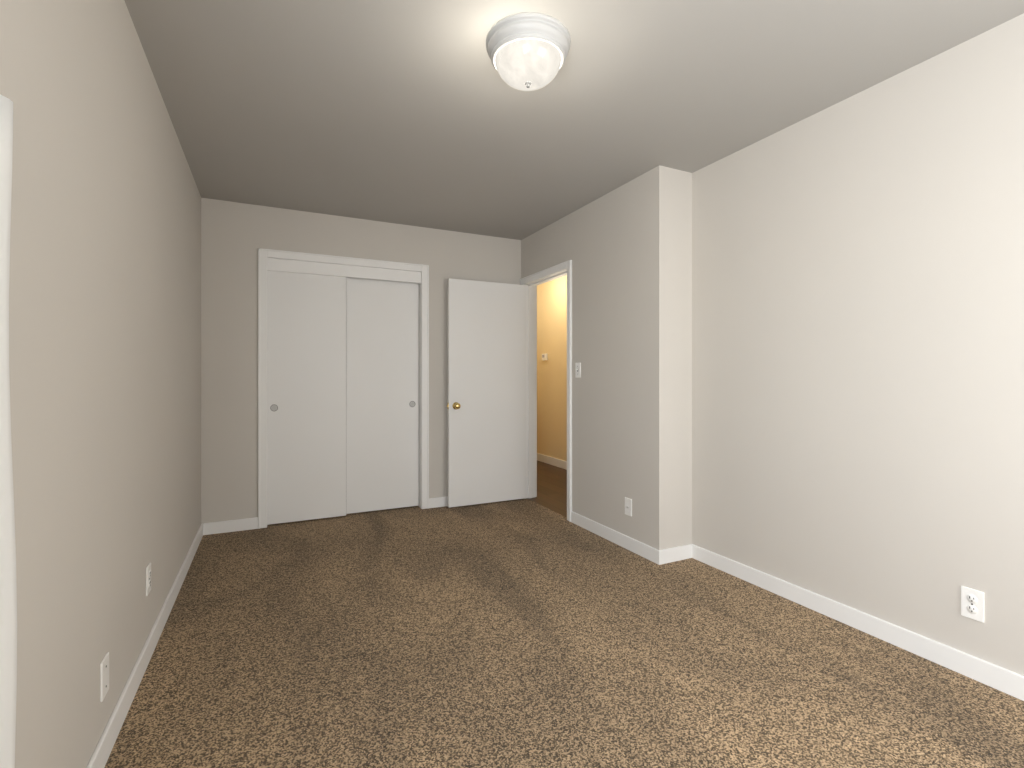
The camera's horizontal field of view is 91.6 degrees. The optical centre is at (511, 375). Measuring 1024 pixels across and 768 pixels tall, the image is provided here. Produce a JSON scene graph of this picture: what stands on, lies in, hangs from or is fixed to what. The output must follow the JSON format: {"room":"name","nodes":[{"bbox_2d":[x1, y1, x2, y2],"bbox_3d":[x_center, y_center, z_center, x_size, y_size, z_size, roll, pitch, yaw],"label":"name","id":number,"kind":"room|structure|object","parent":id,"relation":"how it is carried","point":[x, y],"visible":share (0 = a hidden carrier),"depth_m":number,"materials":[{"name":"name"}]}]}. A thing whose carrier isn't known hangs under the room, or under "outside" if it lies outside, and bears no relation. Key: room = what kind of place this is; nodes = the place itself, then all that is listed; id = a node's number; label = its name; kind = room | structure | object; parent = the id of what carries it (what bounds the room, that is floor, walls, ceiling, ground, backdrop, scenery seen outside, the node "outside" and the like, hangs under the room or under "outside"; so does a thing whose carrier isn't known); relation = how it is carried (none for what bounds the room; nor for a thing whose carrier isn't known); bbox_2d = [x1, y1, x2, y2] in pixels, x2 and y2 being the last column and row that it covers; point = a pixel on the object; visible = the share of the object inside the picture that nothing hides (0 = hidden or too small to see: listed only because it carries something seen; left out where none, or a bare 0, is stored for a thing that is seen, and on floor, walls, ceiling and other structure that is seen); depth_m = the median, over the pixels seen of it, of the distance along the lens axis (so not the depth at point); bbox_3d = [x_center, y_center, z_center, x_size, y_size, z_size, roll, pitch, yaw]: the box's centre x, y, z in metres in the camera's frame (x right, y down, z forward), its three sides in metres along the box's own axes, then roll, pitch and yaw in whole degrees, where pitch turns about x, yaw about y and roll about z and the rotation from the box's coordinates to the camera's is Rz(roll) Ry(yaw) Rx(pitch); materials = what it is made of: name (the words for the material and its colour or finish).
{"room":"empty bedroom","nodes":[
{"label":"empty bedroom","id":0,"kind":"room"},
{"bbox_2d":[0,0,200,767],"bbox_3d":[-1.630,-0.070,2.188,0.120,2.440,3.320,0,0,-26],"label":"wall","id":1,"kind":"structure","parent":0,"point":[105,322],"depth_m":1.40,"materials":[{"name":"beige paint"}]},
{"bbox_2d":[100,652,108,701],"bbox_3d":[-1.225,0.905,1.499,0.007,0.115,0.070,0,0,-26],"label":"electrical outlet","id":2,"kind":"object","parent":1,"relation":"attached to","point":[104,676],"visible":0.98,"depth_m":1.49,"materials":[{"name":"white plastic"}]},
{"bbox_2d":[87,523,202,767],"bbox_3d":[-1.104,1.107,1.254,0.013,0.085,5.220,0,0,-26],"label":"baseboard","id":3,"kind":"structure","parent":1,"relation":"attached to","point":[103,749],"depth_m":1.84,"materials":[{"name":"white wood"}]},
{"bbox_2d":[146,562,150,595],"bbox_3d":[-1.485,0.830,2.037,0.009,0.115,0.070,0,0,-26],"label":"electrical outlet","id":4,"kind":"object","parent":1,"relation":"attached to","point":[148,578],"visible":0.98,"depth_m":2.02,"materials":[{"name":"white plastic"}]},
{"bbox_2d":[201,198,520,522],"bbox_3d":[-1.052,-0.070,4.246,2.713,2.440,0.120,0,0,-26],"label":"wall","id":5,"kind":"structure","parent":0,"point":[232,237],"depth_m":3.75,"materials":[{"name":"beige paint"}]},
{"bbox_2d":[203,517,257,534],"bbox_3d":[-2.074,1.107,3.677,0.353,0.085,0.013,0,0,-26],"label":"baseboard","id":6,"kind":"structure","parent":5,"relation":"attached to","point":[209,528],"depth_m":3.67,"materials":[{"name":"white wood"}]},
{"bbox_2d":[267,271,345,524],"bbox_3d":[-1.623,0.157,3.943,0.590,1.963,0.036,0,0,-26],"label":"closet door","id":7,"kind":"structure","parent":5,"relation":"in","point":[306,396],"depth_m":3.92,"materials":[{"name":"grey wood"}]},
{"bbox_2d":[258,248,428,528],"bbox_3d":[-1.345,0.094,4.092,1.321,2.112,0.142,0,0,-26],"label":"trim","id":8,"kind":"structure","parent":5,"relation":"attached to","point":[264,255],"depth_m":3.98,"materials":[{"name":"white wood"}]},
{"bbox_2d":[267,258,420,282],"bbox_3d":[-1.329,-0.853,4.060,1.197,0.095,0.018,0,0,-26],"label":"trim","id":9,"kind":"structure","parent":5,"relation":"attached to","point":[294,266],"depth_m":4.03,"materials":[{"name":"white wood"}]},
{"bbox_2d":[346,277,418,513],"bbox_3d":[-1.113,0.157,4.243,0.640,1.963,0.036,0,0,-26],"label":"closet door","id":10,"kind":"structure","parent":5,"relation":"in","point":[382,394],"depth_m":4.23,"materials":[{"name":"grey wood"}]},
{"bbox_2d":[429,496,447,507],"bbox_3d":[-0.318,1.107,4.527,0.906,0.085,0.013,0,0,-26],"label":"baseboard","id":11,"kind":"structure","parent":5,"relation":"attached to","point":[438,502],"depth_m":4.36,"materials":[{"name":"white wood"}]},
{"bbox_2d":[521,239,523,278],"bbox_3d":[0.152,-0.070,4.734,0.120,2.440,0.050,0,0,-26],"label":"wall","id":12,"kind":"structure","parent":0,"point":[522,258],"depth_m":4.71,"materials":[{"name":"beige paint"}]},
{"bbox_2d":[537,275,566,460],"bbox_3d":[0.859,-0.070,5.888,0.120,2.440,5.150,0,0,-26],"label":"wall","id":13,"kind":"structure","parent":0,"point":[552,371],"depth_m":6.44,"materials":[{"name":"beige paint"}]},
{"bbox_2d":[542,354,547,360],"bbox_3d":[0.433,-0.250,6.598,0.030,0.090,0.120,0,0,-26],"label":"thermostat","id":14,"kind":"object","parent":13,"relation":"attached to","point":[544,357],"visible":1,"depth_m":6.58,"materials":[{"name":"white plastic"}]},
{"bbox_2d":[537,453,566,469],"bbox_3d":[0.773,1.100,5.913,0.013,0.100,5.030,0,0,-26],"label":"baseboard","id":15,"kind":"structure","parent":13,"relation":"attached to","point":[552,461],"depth_m":6.42,"materials":[{"name":"white wood"}]},
{"bbox_2d":[104,498,1023,767],"bbox_3d":[0.179,1.170,1.875,3.103,0.040,5.460,0,0,-26],"label":"floor","id":16,"kind":"structure","parent":0,"point":[522,633],"depth_m":1.96,"materials":[{"name":"brown carpet"}]},
{"bbox_2d":[124,0,1023,239],"bbox_3d":[-0.118,-1.340,3.487,3.973,0.100,8.620,0,0,-26],"label":"ceiling","id":17,"kind":"structure","parent":0,"point":[420,113],"depth_m":2.25,"materials":[{"name":"paint"}]},
{"bbox_2d":[486,12,570,90],"bbox_3d":[0.062,-1.203,1.927,0.328,0.174,0.328,0,0,-26],"label":"flush-mount light fixture","id":18,"kind":"object","parent":17,"relation":"attached to","point":[527,51],"visible":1,"depth_m":1.83,"materials":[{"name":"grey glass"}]},
{"bbox_2d":[524,173,645,543],"bbox_3d":[0.533,-0.070,3.947,0.120,2.440,1.700,0,0,-26],"label":"wall","id":19,"kind":"structure","parent":0,"point":[607,244],"depth_m":3.52,"materials":[{"name":"beige paint"}]},
{"bbox_2d":[520,260,571,521],"bbox_3d":[0.334,0.117,4.351,0.158,2.067,0.884,0,0,-26],"label":"door frame","id":20,"kind":"structure","parent":19,"relation":"attached to","point":[532,282],"depth_m":4.68,"materials":[{"name":"white wood"}]},
{"bbox_2d":[447,278,525,507],"bbox_3d":[-0.215,0.146,4.483,0.772,1.983,0.159,0,0,-26],"label":"door leaf","id":21,"kind":"structure","parent":20,"relation":"attached to","point":[486,405],"depth_m":4.46,"materials":[{"name":"white wood"}]},
{"bbox_2d":[575,363,580,377],"bbox_3d":[0.506,-0.045,3.846,0.016,0.115,0.070,0,0,-26],"label":"light switch","id":22,"kind":"object","parent":19,"relation":"attached to","point":[577,370],"visible":1,"depth_m":3.84,"materials":[{"name":"white plastic"}]},
{"bbox_2d":[571,511,660,564],"bbox_3d":[0.686,1.107,3.479,0.013,0.085,0.991,0,0,-26],"label":"baseboard","id":23,"kind":"structure","parent":19,"relation":"attached to","point":[650,553],"depth_m":3.38,"materials":[{"name":"white wood"}]},
{"bbox_2d":[625,497,631,516],"bbox_3d":[0.768,0.869,3.305,0.016,0.115,0.070,0,0,-26],"label":"outlet","id":24,"kind":"object","parent":19,"relation":"attached to","point":[628,506],"visible":1,"depth_m":3.30,"materials":[{"name":"white plastic"}]},
{"bbox_2d":[646,165,691,549],"bbox_3d":[1.389,-0.070,3.350,1.140,2.440,0.120,0,0,-26],"label":"wall projection","id":25,"kind":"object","parent":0,"point":[668,357],"depth_m":3.10},
{"bbox_2d":[660,544,692,563],"bbox_3d":[1.026,1.107,3.101,0.270,0.085,0.013,0,0,-26],"label":"baseboard return","id":26,"kind":"object","parent":25,"relation":"attached to","point":[674,554],"visible":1,"depth_m":3.09,"materials":[{"name":"white wood"}]},
{"bbox_2d":[692,13,1023,675],"bbox_3d":[1.929,-0.070,1.684,0.120,2.440,3.350,0,0,-26],"label":"wall","id":27,"kind":"structure","parent":0,"point":[857,351],"depth_m":2.19,"materials":[{"name":"beige paint"}]},
{"bbox_2d":[692,544,1023,700],"bbox_3d":[1.872,1.107,1.649,0.013,0.085,3.337,0,0,-26],"label":"baseboard","id":28,"kind":"structure","parent":27,"relation":"attached to","point":[1004,680],"depth_m":2.17,"materials":[{"name":"white wood"}]},
{"bbox_2d":[961,586,983,622],"bbox_3d":[1.754,0.869,1.897,0.009,0.115,0.070,0,0,-26],"label":"electrical outlet","id":29,"kind":"object","parent":27,"relation":"attached to","point":[972,603],"visible":1,"depth_m":1.89,"materials":[{"name":"white plastic"}]},
{"bbox_3d":[-0.516,-0.477,0.096,0.061,0.032,1.522,0,0,-26],"label":"curtain rod","id":30,"kind":"object","parent":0,"visible":0},
{"bbox_2d":[0,94,16,767],"bbox_3d":[-0.780,0.203,0.672,0.046,1.335,0.410,0,0,-26],"label":"window frame","id":31,"kind":"structure","parent":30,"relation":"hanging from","point":[8,639],"depth_m":0.83,"materials":[{"name":"white"}]},
{"label":"outside","id":32,"kind":"structure","parent":0,"visible":0},
{"bbox_2d":[527,460,566,516],"bbox_3d":[0.345,1.171,5.672,1.235,0.038,5.090,0,0,-26],"label":"floor","id":33,"kind":"structure","parent":32,"point":[552,487],"depth_m":5.10,"materials":[{"name":"brown wood"}]}
]}

